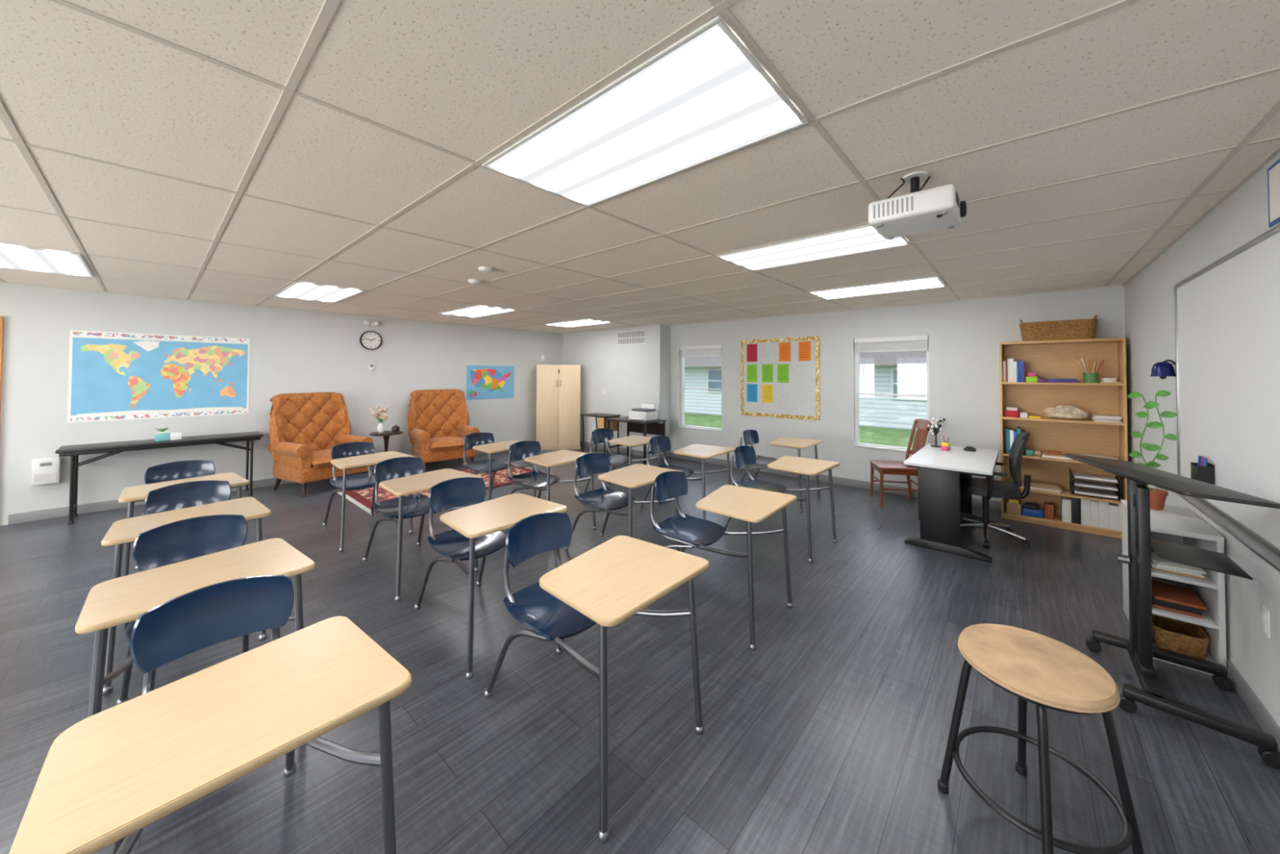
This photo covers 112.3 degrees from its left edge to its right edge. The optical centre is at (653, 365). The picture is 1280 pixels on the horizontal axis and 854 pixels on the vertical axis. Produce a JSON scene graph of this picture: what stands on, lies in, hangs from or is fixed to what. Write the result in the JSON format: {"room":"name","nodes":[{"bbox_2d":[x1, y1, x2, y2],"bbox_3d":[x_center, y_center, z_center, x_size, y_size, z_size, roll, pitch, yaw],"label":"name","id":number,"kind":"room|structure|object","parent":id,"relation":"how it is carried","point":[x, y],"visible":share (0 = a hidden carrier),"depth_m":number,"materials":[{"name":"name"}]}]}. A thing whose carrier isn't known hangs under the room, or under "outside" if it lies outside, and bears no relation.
{"room":"classroom","nodes":[
{"label":"classroom","id":0,"kind":"room"},
{"bbox_2d":[0,283,563,525],"bbox_3d":[-4.899,0.366,6.144,0.140,2.500,9.660,-1,-1,41],"label":"wall","id":1,"kind":"structure","parent":0,"point":[292,351],"depth_m":5.51,"materials":[{"name":"paint"}]},
{"bbox_2d":[0,316,4,425],"bbox_3d":[-6.687,0.538,3.866,0.100,2.060,0.880,-1,-1,41],"label":"door frame","id":2,"kind":"structure","parent":1,"relation":"attached to","point":[2,318],"depth_m":4.22,"materials":[{"name":"brown wood"}]},
{"bbox_2d":[31,456,61,485],"bbox_3d":[-6.226,1.075,4.402,0.094,0.270,0.170,-1,-1,41],"label":"box unit","id":3,"kind":"object","parent":1,"relation":"attached to","point":[45,470],"visible":0.94,"depth_m":4.38,"materials":[{"name":"white plastic"}]},
{"bbox_2d":[66,329,250,422],"bbox_3d":[-5.726,0.123,5.067,0.006,0.980,1.400,-1,-1,41],"label":"map poster","id":4,"kind":"object","parent":1,"relation":"attached to","point":[113,375],"visible":1,"depth_m":4.99,"materials":[{"name":"paper"}]},
{"bbox_2d":[8,449,487,524],"bbox_3d":[-4.195,1.581,6.832,0.012,0.100,6.780,-1,-1,41],"label":"baseboard","id":5,"kind":"structure","parent":1,"relation":"attached to","point":[25,517],"depth_m":4.61,"materials":[{"name":"grey plastic"}]},
{"bbox_2d":[360,330,382,350],"bbox_3d":[-4.368,-0.393,6.640,0.038,0.296,0.296,-1,-1,41],"label":"wall clock","id":6,"kind":"object","parent":1,"relation":"attached to","point":[369,340],"visible":1,"depth_m":6.63,"materials":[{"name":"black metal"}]},
{"bbox_2d":[368,363,374,375],"bbox_3d":[-4.365,0.062,6.641,0.032,0.190,0.080,-1,-1,41],"label":"thermostat","id":7,"kind":"object","parent":1,"relation":"attached to","point":[371,366],"visible":1,"depth_m":6.63,"materials":[{"name":"white plastic"}]},
{"bbox_2d":[364,320,379,326],"bbox_3d":[-4.341,-0.653,6.623,0.105,0.080,0.200,-1,-1,41],"label":"emergency light","id":8,"kind":"object","parent":1,"relation":"attached to","point":[373,323],"visible":1,"depth_m":6.61,"materials":[{"name":"white plastic"}]},
{"bbox_2d":[466,364,514,399],"bbox_3d":[-3.082,0.314,8.158,0.004,0.630,0.960,-1,-1,41],"label":"map poster","id":9,"kind":"object","parent":1,"relation":"attached to","point":[483,382],"visible":1,"depth_m":8.13,"materials":[{"name":"multicoloured paper"}]},
{"bbox_2d":[563,324,670,453],"bbox_3d":[-0.843,0.476,8.647,2.770,2.400,0.300,-1,-1,41],"label":"wall","id":10,"kind":"structure","parent":0,"point":[632,375],"depth_m":8.28,"materials":[{"name":"white paint"}]},
{"bbox_2d":[580,440,670,458],"bbox_3d":[-0.841,1.625,8.613,2.770,0.100,0.312,-1,-1,41],"label":"baseboard","id":11,"kind":"structure","parent":10,"relation":"attached to","point":[636,452],"depth_m":8.18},
{"bbox_2d":[616,328,646,345],"bbox_3d":[-0.430,-0.528,8.106,0.780,0.270,0.019,-1,-1,41],"label":"air vent grille","id":12,"kind":"object","parent":10,"relation":"in","point":[637,336],"visible":1,"depth_m":8.08,"materials":[{"name":"white plastic"}]},
{"bbox_2d":[0,0,1279,333],"bbox_3d":[-1.639,-0.876,3.382,8.710,0.100,9.660,-1,-1,41],"label":"ceiling","id":13,"kind":"structure","parent":0,"point":[463,77],"depth_m":1.65,"materials":[{"name":"tile"}]},
{"bbox_2d":[0,243,93,277],"bbox_3d":[-4.900,-0.828,3.354,1.162,0.008,0.582,-1,-1,41],"label":"recessed light","id":14,"kind":"object","parent":13,"relation":"in","point":[11,256],"visible":1,"depth_m":3.39,"materials":[{"name":"white plastic"}]},
{"bbox_2d":[273,281,365,302],"bbox_3d":[-3.710,-0.799,4.744,1.162,0.008,0.582,-1,-1,41],"label":"recessed light","id":15,"kind":"object","parent":13,"relation":"in","point":[297,290],"visible":1,"depth_m":4.69,"materials":[{"name":"white plastic"}]},
{"bbox_2d":[467,279,481,284],"bbox_3d":[-1.697,-0.792,4.075,0.120,0.038,0.120,-1,-1,41],"label":"smoke detector","id":16,"kind":"object","parent":13,"relation":"attached to","point":[473,282],"visible":1,"depth_m":4.04,"materials":[{"name":"white plastic"}]},
{"bbox_2d":[438,305,517,317],"bbox_3d":[-2.521,-0.769,6.135,1.162,0.008,0.582,-1,-1,41],"label":"recessed light","id":17,"kind":"object","parent":13,"relation":"in","point":[476,311],"visible":1,"depth_m":6.09,"materials":[{"name":"white plastic"}]},
{"bbox_2d":[478,266,493,273],"bbox_3d":[-1.405,-0.800,3.601,0.120,0.038,0.120,-1,-1,41],"label":"smoke detector","id":18,"kind":"object","parent":13,"relation":"attached to","point":[485,269],"visible":1,"depth_m":3.56,"materials":[{"name":"white plastic"}]},
{"bbox_2d":[543,319,612,327],"bbox_3d":[-1.331,-0.739,7.525,1.162,0.008,0.582,-1,-1,41],"label":"recessed light","id":19,"kind":"object","parent":13,"relation":"in","point":[584,322],"visible":1,"depth_m":7.52,"materials":[{"name":"white plastic"}]},
{"bbox_2d":[0,0,1279,333],"bbox_3d":[-1.639,-0.820,3.381,8.430,0.012,9.380,-1,-1,41],"label":"grid","id":20,"kind":"object","parent":13,"relation":"attached to","point":[329,7],"visible":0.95,"depth_m":1.84,"materials":[{"name":"beige metal"}]},
{"bbox_2d":[481,15,808,206],"bbox_3d":[-0.093,-0.845,1.651,1.162,0.008,0.582,-1,-1,41],"label":"recessed light","id":21,"kind":"object","parent":13,"relation":"in","point":[704,97],"visible":1,"depth_m":1.50,"materials":[{"name":"white plastic"}]},
{"bbox_2d":[715,224,910,271],"bbox_3d":[1.097,-0.816,3.041,1.162,0.008,0.582,-1,-1,41],"label":"recessed light","id":22,"kind":"object","parent":13,"relation":"in","point":[864,238],"visible":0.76,"depth_m":3.01,"materials":[{"name":"white plastic"}]},
{"bbox_2d":[808,275,946,299],"bbox_3d":[2.286,-0.786,4.431,1.162,0.008,0.582,-1,-1,41],"label":"recessed light","id":23,"kind":"object","parent":13,"relation":"in","point":[930,282],"visible":1,"depth_m":4.38,"materials":[{"name":"white plastic"}]},
{"bbox_2d":[868,171,966,239],"bbox_3d":[1.157,-0.730,1.921,0.381,0.231,0.300,-1,-1,41],"label":"ceiling projector","id":24,"kind":"object","parent":13,"relation":"hanging from","point":[940,207],"depth_m":1.84,"materials":[{"name":"white plastic"}]},
{"bbox_2d":[0,445,1279,853],"bbox_3d":[-1.647,1.624,3.335,8.710,0.100,9.660,-1,-1,41],"label":"floor","id":25,"kind":"structure","parent":0,"point":[829,735],"depth_m":1.96,"materials":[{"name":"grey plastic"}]},
{"bbox_2d":[55,431,263,524],"bbox_3d":[-5.523,1.219,4.909,0.440,0.745,1.520,-1,-1,41],"label":"folding table","id":26,"kind":"object","parent":25,"relation":"on","point":[74,451],"visible":0.97,"depth_m":4.65,"materials":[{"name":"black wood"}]},
{"bbox_2d":[155,426,182,441],"bbox_3d":[-5.520,0.774,4.884,0.109,0.144,0.209,-1,-1,41],"label":"potted plant","id":27,"kind":"object","parent":26,"relation":"on","point":[163,435],"visible":1,"depth_m":4.85,"materials":[{"name":"green plant"}]},
{"bbox_2d":[118,459,248,576],"bbox_3d":[-3.494,1.163,3.189,0.939,0.804,0.603,-1,-1,40],"label":"table","id":28,"kind":"object","parent":25,"relation":"on","point":[158,476],"visible":0.41,"depth_m":3.25,"materials":[{"name":"brown wood"}]},
{"bbox_2d":[101,480,271,694],"bbox_3d":[-2.721,1.153,2.524,0.939,0.804,0.603,-1,-1,42],"label":"table","id":29,"kind":"object","parent":25,"relation":"on","point":[166,504],"visible":0.41,"depth_m":2.46,"materials":[{"name":"brown wood"}]},
{"bbox_2d":[75,514,315,717],"bbox_3d":[-1.949,1.143,1.842,0.939,0.804,0.603,-1,-1,40],"label":"school desk","id":30,"kind":"object","parent":25,"relation":"on","point":[219,540],"visible":0.55,"depth_m":1.76,"materials":[{"name":"brown wood"}]},
{"bbox_2d":[8,574,411,853],"bbox_3d":[-1.169,1.133,1.185,0.939,0.804,0.603,-1,-1,41],"label":"school desk","id":31,"kind":"object","parent":25,"relation":"on","point":[126,766],"visible":1,"depth_m":1.01,"materials":[{"name":"brown wood"}]},
{"bbox_2d":[267,391,373,497],"bbox_3d":[-4.426,0.994,5.733,0.900,1.248,0.949,0,-1,27],"label":"wingback armchair","id":32,"kind":"object","parent":25,"relation":"on","point":[304,428],"visible":0.96,"depth_m":5.67,"materials":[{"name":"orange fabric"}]},
{"bbox_2d":[272,448,368,484],"bbox_3d":[-4.378,1.292,5.703,0.790,0.315,0.800,0,-1,27],"label":"seat cushion","id":33,"kind":"object","parent":32,"relation":"on","point":[316,466],"depth_m":5.38,"materials":[{"name":"orange fabric"}]},
{"bbox_2d":[322,441,415,551],"bbox_3d":[-2.797,1.183,4.143,0.939,0.804,0.603,-1,-1,41],"label":"table","id":34,"kind":"object","parent":25,"relation":"on","point":[354,455],"visible":0.88,"depth_m":4.18,"materials":[{"name":"brown wood"}]},
{"bbox_2d":[368,430,403,472],"bbox_3d":[-3.996,1.306,6.417,0.430,0.624,0.430,-1,-1,41],"label":"side table","id":35,"kind":"object","parent":25,"relation":"on","point":[386,434],"visible":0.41,"depth_m":6.39,"materials":[{"name":"brown wood"}]},
{"bbox_2d":[368,405,390,432],"bbox_3d":[-4.075,0.795,6.400,0.270,0.397,0.250,-1,-1,41],"label":"flower vase","id":36,"kind":"object","parent":35,"relation":"on","point":[380,428],"visible":1,"depth_m":6.38,"materials":[{"name":"white ceramic"}]},
{"bbox_2d":[391,424,399,431],"bbox_3d":[-3.876,0.941,6.452,0.110,0.108,0.166,1,-1,-20],"label":"teapot","id":37,"kind":"object","parent":35,"relation":"on","point":[394,428],"visible":1,"depth_m":6.42,"materials":[{"name":"brown ceramic"}]},
{"bbox_2d":[362,457,481,601],"bbox_3d":[-1.854,1.171,3.353,0.939,0.804,0.603,-1,-1,40],"label":"table","id":38,"kind":"object","parent":25,"relation":"on","point":[401,477],"visible":0.94,"depth_m":3.38,"materials":[{"name":"brown wood"}]},
{"bbox_2d":[407,389,479,472],"bbox_3d":[-3.412,1.021,6.981,0.949,1.248,0.900,1,-1,-41],"label":"wingback armchair","id":39,"kind":"object","parent":25,"relation":"on","point":[438,420],"visible":0.98,"depth_m":7.03,"materials":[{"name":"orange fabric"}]},
{"bbox_2d":[411,435,475,462],"bbox_3d":[-3.377,1.318,6.934,0.800,0.315,0.790,1,-1,-41],"label":"seat cushion","id":40,"kind":"object","parent":39,"relation":"on","point":[437,448],"depth_m":6.66,"materials":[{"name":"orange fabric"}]},
{"bbox_2d":[337,462,552,513],"bbox_3d":[-2.777,1.614,5.961,1.360,0.010,2.400,-1,-1,41],"label":"oriental rug","id":41,"kind":"object","parent":25,"relation":"on","point":[362,498],"visible":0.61,"depth_m":5.47,"materials":[{"name":"fabric"}]},
{"bbox_2d":[414,476,567,679],"bbox_3d":[-1.049,1.161,2.633,0.939,0.804,0.603,-1,-1,42],"label":"table","id":42,"kind":"object","parent":25,"relation":"on","point":[477,533],"visible":0.9,"depth_m":2.62,"materials":[{"name":"brown wood"}]},
{"bbox_2d":[462,431,536,500],"bbox_3d":[-1.819,1.200,4.886,0.939,0.804,0.603,-1,-1,41],"label":"table","id":43,"kind":"object","parent":25,"relation":"on","point":[482,442],"visible":0.85,"depth_m":4.96,"materials":[{"name":"brown wood"}]},
{"bbox_2d":[507,440,596,529],"bbox_3d":[-1.073,1.191,4.250,0.939,0.804,0.603,-1,-1,40],"label":"table","id":44,"kind":"object","parent":25,"relation":"on","point":[527,451],"visible":0.91,"depth_m":4.29,"materials":[{"name":"brown wood"}]},
{"bbox_2d":[536,364,580,449],"bbox_3d":[-1.925,0.828,8.707,0.860,1.690,0.396,0,-1,-13],"label":"storage cabinet","id":45,"kind":"object","parent":25,"relation":"on","point":[557,386],"visible":0.96,"depth_m":8.55,"materials":[{"name":"brown wood"}]},
{"bbox_2d":[484,511,709,843],"bbox_3d":[-0.302,1.149,1.891,0.939,0.804,0.603,-1,-1,41],"label":"school desk","id":46,"kind":"object","parent":25,"relation":"on","point":[614,581],"visible":1,"depth_m":1.81,"materials":[{"name":"brown wood"}]},
{"bbox_2d":[580,413,620,454],"bbox_3d":[-1.004,1.293,8.070,0.680,0.746,0.400,-1,-1,41],"label":"stand","id":47,"kind":"object","parent":25,"relation":"on","point":[602,422],"visible":0.66,"depth_m":7.95,"materials":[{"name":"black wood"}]},
{"bbox_2d":[582,427,660,493],"bbox_3d":[-0.399,1.213,5.316,0.939,0.804,0.603,-1,-1,41],"label":"table","id":48,"kind":"object","parent":25,"relation":"on","point":[601,435],"visible":0.73,"depth_m":5.39,"materials":[{"name":"brown wood"}]},
{"bbox_2d":[564,452,683,551],"bbox_3d":[-0.286,1.180,3.570,0.939,0.804,0.603,-1,-1,43],"label":"table","id":49,"kind":"object","parent":25,"relation":"on","point":[606,500],"visible":0.9,"depth_m":3.62,"materials":[{"name":"brown wood"}]},
{"bbox_2d":[606,416,666,464],"bbox_3d":[-0.307,1.296,7.500,0.920,0.720,0.560,-1,-1,41],"label":"desk","id":50,"kind":"object","parent":25,"relation":"on","point":[655,427],"visible":0.63,"depth_m":7.49,"materials":[{"name":"black wood"}]},
{"bbox_2d":[628,403,657,421],"bbox_3d":[-0.199,0.801,7.418,0.400,0.267,0.380,-1,-1,41],"label":"printer","id":51,"kind":"object","parent":50,"relation":"on","point":[647,412],"depth_m":7.34,"materials":[{"name":"white plastic"}]},
{"bbox_2d":[639,435,734,519],"bbox_3d":[0.338,1.202,4.638,0.939,0.804,0.603,-1,-1,39],"label":"school desk","id":52,"kind":"object","parent":25,"relation":"on","point":[658,444],"visible":0.61,"depth_m":4.64,"materials":[{"name":"brown wood"}]},
{"bbox_2d":[649,471,796,650],"bbox_3d":[0.392,1.169,2.855,0.939,0.804,0.603,-1,-1,39],"label":"school desk","id":53,"kind":"object","parent":25,"relation":"on","point":[750,505],"visible":0.94,"depth_m":2.80,"materials":[{"name":"brown wood"}]},
{"bbox_2d":[739,429,822,512],"bbox_3d":[1.489,1.217,5.214,0.939,0.804,0.603,-1,-1,41],"label":"school desk","id":54,"kind":"object","parent":25,"relation":"on","point":[750,436],"visible":0.63,"depth_m":5.15,"materials":[{"name":"brown wood"}]},
{"bbox_2d":[724,445,839,562],"bbox_3d":[1.144,1.192,3.965,0.939,0.804,0.603,-1,-1,43],"label":"school desk","id":55,"kind":"object","parent":25,"relation":"on","point":[744,455],"visible":0.73,"depth_m":3.90,"materials":[{"name":"brown wood"}]},
{"bbox_2d":[870,418,931,506],"bbox_3d":[2.925,1.127,5.083,0.572,0.992,0.453,0,-1,13],"label":"wooden chair","id":56,"kind":"object","parent":25,"relation":"on","point":[883,467],"visible":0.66,"depth_m":5.04,"materials":[{"name":"brown wood"}]},
{"bbox_2d":[902,443,999,562],"bbox_3d":[2.884,1.232,4.114,0.632,0.742,1.324,-1,-1,41],"label":"desk","id":57,"kind":"object","parent":25,"relation":"on","point":[942,507],"visible":0.96,"depth_m":3.73,"materials":[{"name":"black metal"}]},
{"bbox_2d":[926,417,945,447],"bbox_3d":[3.047,0.716,4.625,0.163,0.309,0.160,-1,-1,41],"label":"ornament","id":58,"kind":"object","parent":57,"relation":"on","point":[936,429],"visible":1,"depth_m":4.61,"materials":[{"name":"white plant"}]},
{"bbox_2d":[941,435,950,450],"bbox_3d":[3.029,0.797,4.453,0.065,0.141,0.190,-1,-1,41],"label":"cups","id":59,"kind":"object","parent":57,"relation":"on","point":[945,446],"visible":1,"depth_m":4.41,"materials":[{"name":"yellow plastic"}]},
{"bbox_2d":[963,445,976,451],"bbox_3d":[3.216,0.844,4.364,0.100,0.045,0.070,-1,-1,41],"label":"stapler","id":60,"kind":"object","parent":57,"relation":"on","point":[967,448],"visible":1,"depth_m":4.34,"materials":[{"name":"black plastic"}]},
{"bbox_2d":[960,432,1031,548],"bbox_3d":[3.104,1.101,4.003,0.629,0.999,0.628,-1,-1,37],"label":"office chair","id":61,"kind":"object","parent":25,"relation":"on","point":[988,487],"visible":0.91,"depth_m":3.87,"materials":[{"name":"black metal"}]},
{"bbox_2d":[937,623,1143,853],"bbox_3d":[1.268,1.256,1.436,0.444,0.582,0.444,1,-1,-19],"label":"round stool","id":62,"kind":"object","parent":25,"relation":"on","point":[1043,671],"visible":1,"depth_m":1.36,"materials":[{"name":"beige wood"}]},
{"bbox_2d":[999,337,1128,538],"bbox_3d":[4.126,0.679,4.372,0.915,1.865,0.300,-1,-1,41],"label":"bookshelf","id":63,"kind":"object","parent":25,"relation":"on","point":[1050,359],"visible":0.62,"depth_m":4.42,"materials":[{"name":"brown wood"}]},
{"bbox_2d":[1002,358,1024,382],"bbox_3d":[3.854,0.050,4.593,0.176,0.248,0.171,-1,-1,41],"label":"books","id":64,"kind":"object","parent":63,"relation":"in","point":[1011,369],"visible":0.98,"depth_m":4.53,"materials":[{"name":"paper"}]},
{"bbox_2d":[1003,426,1025,455],"bbox_3d":[3.851,0.795,4.580,0.175,0.277,0.171,-1,-1,41],"label":"binders","id":65,"kind":"object","parent":63,"relation":"in","point":[1009,434],"visible":0.6,"depth_m":4.54,"materials":[{"name":"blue plastic"}]},
{"bbox_2d":[1004,406,1040,418],"bbox_3d":[3.900,0.493,4.537,0.280,0.100,0.160,-1,-1,41],"label":"boxes","id":66,"kind":"object","parent":63,"relation":"in","point":[1011,411],"visible":1,"depth_m":4.52,"materials":[{"name":"red cardboard"}]},
{"bbox_2d":[1006,498,1053,519],"bbox_3d":[3.931,1.483,4.489,0.370,0.140,0.160,-1,-1,41],"label":"boxes","id":67,"kind":"object","parent":63,"relation":"in","point":[1013,505],"visible":0.97,"depth_m":4.44,"materials":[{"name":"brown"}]},
{"bbox_2d":[1021,480,1062,493],"bbox_3d":[4.013,1.249,4.446,0.315,0.047,0.205,-1,-1,41],"label":"stack","id":68,"kind":"object","parent":63,"relation":"in","point":[1033,485],"visible":0.79,"depth_m":4.39,"materials":[{"name":"paper"}]},
{"bbox_2d":[1025,372,1079,382],"bbox_3d":[4.079,0.121,4.399,0.400,0.100,0.190,-1,-1,41],"label":"folders","id":69,"kind":"object","parent":63,"relation":"in","point":[1032,377],"visible":0.93,"depth_m":4.35,"materials":[{"name":"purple plastic"}]},
{"bbox_2d":[1019,315,1097,341],"bbox_3d":[4.118,-0.373,4.382,0.586,0.241,0.267,-1,-1,41],"label":"wicker basket","id":70,"kind":"object","parent":63,"relation":"on","point":[1076,329],"visible":0.95,"depth_m":4.28,"materials":[{"name":"brown wicker"}]},
{"bbox_2d":[1043,404,1088,419],"bbox_3d":[4.165,0.468,4.337,0.332,0.144,0.180,-1,-1,41],"label":"specimen","id":71,"kind":"object","parent":63,"relation":"in","point":[1060,411],"visible":1,"depth_m":4.29,"materials":[{"name":"beige stone"}]},
{"bbox_2d":[1025,448,1119,460],"bbox_3d":[4.182,0.902,4.307,0.680,0.063,0.210,-1,-1,41],"label":"clutter","id":72,"kind":"object","parent":63,"relation":"in","point":[1049,454],"visible":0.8,"depth_m":4.31,"materials":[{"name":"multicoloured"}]},
{"bbox_2d":[1075,357,1106,382],"bbox_3d":[4.282,0.044,4.207,0.210,0.250,0.129,-1,-1,41],"label":"cup","id":73,"kind":"object","parent":63,"relation":"in","point":[1088,377],"visible":0.96,"depth_m":4.18,"materials":[{"name":"green ceramic"}]},
{"bbox_2d":[1061,496,1121,531],"bbox_3d":[4.288,1.421,4.192,0.440,0.255,0.171,-1,-1,41],"label":"files","id":74,"kind":"object","parent":63,"relation":"in","point":[1095,513],"visible":0.71,"depth_m":4.14,"materials":[{"name":"paper"}]},
{"bbox_2d":[1069,468,1121,501],"bbox_3d":[4.313,1.159,4.202,0.332,0.220,0.250,-1,-1,41],"label":"tray","id":75,"kind":"object","parent":63,"relation":"on","point":[1091,492],"visible":0.95,"depth_m":4.16,"materials":[{"name":"black metal"}]},
{"bbox_2d":[1089,414,1122,422],"bbox_3d":[4.374,0.510,4.152,0.198,0.055,0.208,-1,-1,41],"label":"paper stack","id":76,"kind":"object","parent":63,"relation":"in","point":[1100,418],"visible":1,"depth_m":4.09,"materials":[{"name":"white paper"}]},
{"bbox_2d":[1097,377,1120,382],"bbox_3d":[4.407,0.143,4.151,0.140,0.050,0.120,-1,-1,41],"label":"bowl","id":77,"kind":"object","parent":63,"relation":"in","point":[1103,380],"visible":0.87,"depth_m":4.11,"materials":[{"name":"ceramic"}]},
{"bbox_2d":[1064,453,1279,769],"bbox_3d":[2.398,1.034,2.057,0.570,1.057,0.924,-1,-1,41],"label":"desk","id":78,"kind":"object","parent":25,"relation":"on","point":[1140,649],"visible":0.98,"depth_m":2.03,"materials":[{"name":"black metal"}]},
{"bbox_2d":[1135,537,1253,579],"bbox_3d":[2.429,0.865,1.958,0.290,0.031,0.320,-1,-1,41],"label":"tray","id":79,"kind":"object","parent":78,"relation":"on","point":[1210,560],"depth_m":1.93,"materials":[{"name":"black metal"}]},
{"bbox_2d":[1120,499,1226,675],"bbox_3d":[2.947,1.218,2.465,0.278,0.708,0.623,-1,-1,41],"label":"cube shelf","id":80,"kind":"object","parent":25,"relation":"on","point":[1174,524],"visible":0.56,"depth_m":2.27,"materials":[{"name":"white laminate"}]},
{"bbox_2d":[1126,390,1179,510],"bbox_3d":[3.021,0.507,2.603,0.209,0.720,0.193,-1,-1,41],"label":"vine","id":81,"kind":"object","parent":80,"relation":"on","point":[1157,496],"visible":0.78,"depth_m":2.57,"materials":[{"name":"plant"}]},
{"bbox_2d":[1151,551,1207,579],"bbox_3d":[2.850,1.090,2.362,0.199,0.039,0.249,-1,-1,41],"label":"paper stack","id":82,"kind":"object","parent":80,"relation":"in","point":[1157,563],"visible":0.47,"depth_m":2.29,"materials":[{"name":"white paper"}]},
{"bbox_2d":[1151,580,1207,618],"bbox_3d":[2.856,1.278,2.369,0.196,0.063,0.265,-1,-1,41],"label":"book stack","id":83,"kind":"object","parent":80,"relation":"in","point":[1171,597],"visible":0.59,"depth_m":2.30,"materials":[{"name":"paper"}]},
{"bbox_2d":[1151,613,1208,659],"bbox_3d":[2.862,1.464,2.364,0.216,0.108,0.316,-1,-1,41],"label":"wicker basket","id":84,"kind":"object","parent":80,"relation":"in","point":[1191,639],"visible":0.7,"depth_m":2.29,"materials":[{"name":"brown wicker"}]},
{"bbox_2d":[670,451,1001,511],"bbox_3d":[2.450,1.586,5.996,5.636,0.100,0.012,-1,-1,41],"label":"baseboard","id":85,"kind":"structure","parent":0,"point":[995,505],"depth_m":5.90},
{"bbox_2d":[670,286,1124,502],"bbox_3d":[1.451,0.401,6.976,8.430,2.500,0.140,-1,-1,41],"label":"wall","id":86,"kind":"structure","parent":0,"point":[965,336],"depth_m":5.59,"materials":[{"name":"white paint"}]},
{"bbox_2d":[678,351,721,431],"bbox_3d":[0.832,0.379,7.483,0.890,1.440,0.135,-1,-1,41],"label":"frame","id":87,"kind":"object","parent":86,"relation":"attached to","point":[682,359],"visible":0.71,"depth_m":7.75,"materials":[{"name":"white plastic"}]},
{"bbox_2d":[679,345,721,357],"bbox_3d":[0.809,0.034,7.462,0.870,0.750,0.057,-1,-1,41],"label":"raised blind","id":88,"kind":"object","parent":86,"relation":"attached to","point":[700,348],"visible":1,"depth_m":7.44,"materials":[{"name":"white plastic"}]},
{"bbox_2d":[741,336,820,420],"bbox_3d":[1.884,0.184,6.501,1.250,1.200,0.024,-1,-1,41],"label":"bulletin board","id":89,"kind":"object","parent":86,"relation":"attached to","point":[780,376],"visible":1,"depth_m":6.45,"materials":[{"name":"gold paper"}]},
{"bbox_2d":[853,335,928,394],"bbox_3d":[3.051,0.005,5.545,0.850,0.750,0.057,-1,-1,41],"label":"raised blind","id":90,"kind":"object","parent":86,"relation":"attached to","point":[867,342],"visible":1,"depth_m":5.53,"materials":[{"name":"white plastic"}]},
{"bbox_2d":[853,335,929,451],"bbox_3d":[3.074,0.355,5.566,0.870,1.450,0.135,-1,-1,41],"label":"frame","id":91,"kind":"object","parent":86,"relation":"attached to","point":[858,443],"visible":0.62,"depth_m":5.68,"materials":[{"name":"white plastic"}]},
{"bbox_2d":[1149,487,1168,510],"bbox_3d":[3.041,0.812,2.620,0.132,0.110,0.132,-1,-1,41],"label":"pot","id":92,"kind":"object","parent":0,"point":[1157,496],"depth_m":2.57,"materials":[{"name":"ceramic"}]},
{"bbox_2d":[1124,153,1279,727],"bbox_3d":[1.614,0.282,0.575,0.140,2.500,9.660,-1,-1,41],"label":"wall","id":93,"kind":"structure","parent":0,"point":[1242,217],"depth_m":2.32,"materials":[{"name":"paint"}]},
{"bbox_2d":[1150,359,1175,379],"bbox_3d":[3.355,0.024,2.815,0.128,0.130,0.109,-1,-1,41],"label":"wall lamp","id":94,"kind":"object","parent":93,"relation":"attached to","point":[1163,369],"visible":0.88,"depth_m":2.79,"materials":[{"name":"blue metal"}]},
{"bbox_2d":[1173,223,1279,571],"bbox_3d":[2.544,0.106,1.836,0.079,1.285,2.424,-1,-1,41],"label":"whiteboard","id":95,"kind":"object","parent":93,"relation":"attached to","point":[1227,313],"visible":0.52,"depth_m":1.99,"materials":[{"name":"white plastic"}]},
{"bbox_2d":[1191,455,1214,484],"bbox_3d":[2.934,0.553,2.295,0.056,0.130,0.120,-1,-1,41],"label":"holder","id":96,"kind":"object","parent":95,"relation":"attached to","point":[1202,470],"visible":0.84,"depth_m":2.26,"materials":[{"name":"black metal"}]},
{"bbox_2d":[1226,654,1279,752],"bbox_3d":[1.552,1.483,0.602,0.012,0.100,9.380,-1,-1,41],"label":"baseboard","id":97,"kind":"structure","parent":93,"relation":"attached to","point":[1262,717],"depth_m":1.90,"materials":[{"name":"grey plastic"}]},
{"bbox_2d":[1261,604,1270,639],"bbox_3d":[2.584,1.081,1.813,0.008,0.115,0.070,-1,-1,41],"label":"wall outlet","id":98,"kind":"object","parent":93,"relation":"attached to","point":[1265,613],"visible":1,"depth_m":1.80,"materials":[{"name":"white plastic"}]},
{"bbox_2d":[1266,159,1279,227],"bbox_3d":[2.184,-0.691,1.371,0.007,0.240,1.000,-1,-1,41],"label":"banner","id":99,"kind":"object","parent":93,"relation":"attached to","point":[1273,171],"visible":1,"depth_m":1.71,"materials":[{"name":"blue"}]},
{"label":"outside","id":100,"kind":"structure","parent":0,"visible":0},
{"bbox_2d":[684,412,927,448],"bbox_3d":[4.044,2.058,16.238,105.000,0.150,110.000,-1,-1,41],"label":"lawn","id":101,"kind":"structure","parent":100,"point":[868,434],"depth_m":12.55,"materials":[{"name":"green plant"}]},
{"bbox_2d":[684,340,927,430],"bbox_3d":[3.763,0.252,21.322,58.800,3.650,8.500,-1,-1,41],"label":"neighboring building","id":102,"kind":"structure","parent":101,"relation":"on","point":[904,372],"depth_m":13.64,"materials":[{"name":"plastic"}]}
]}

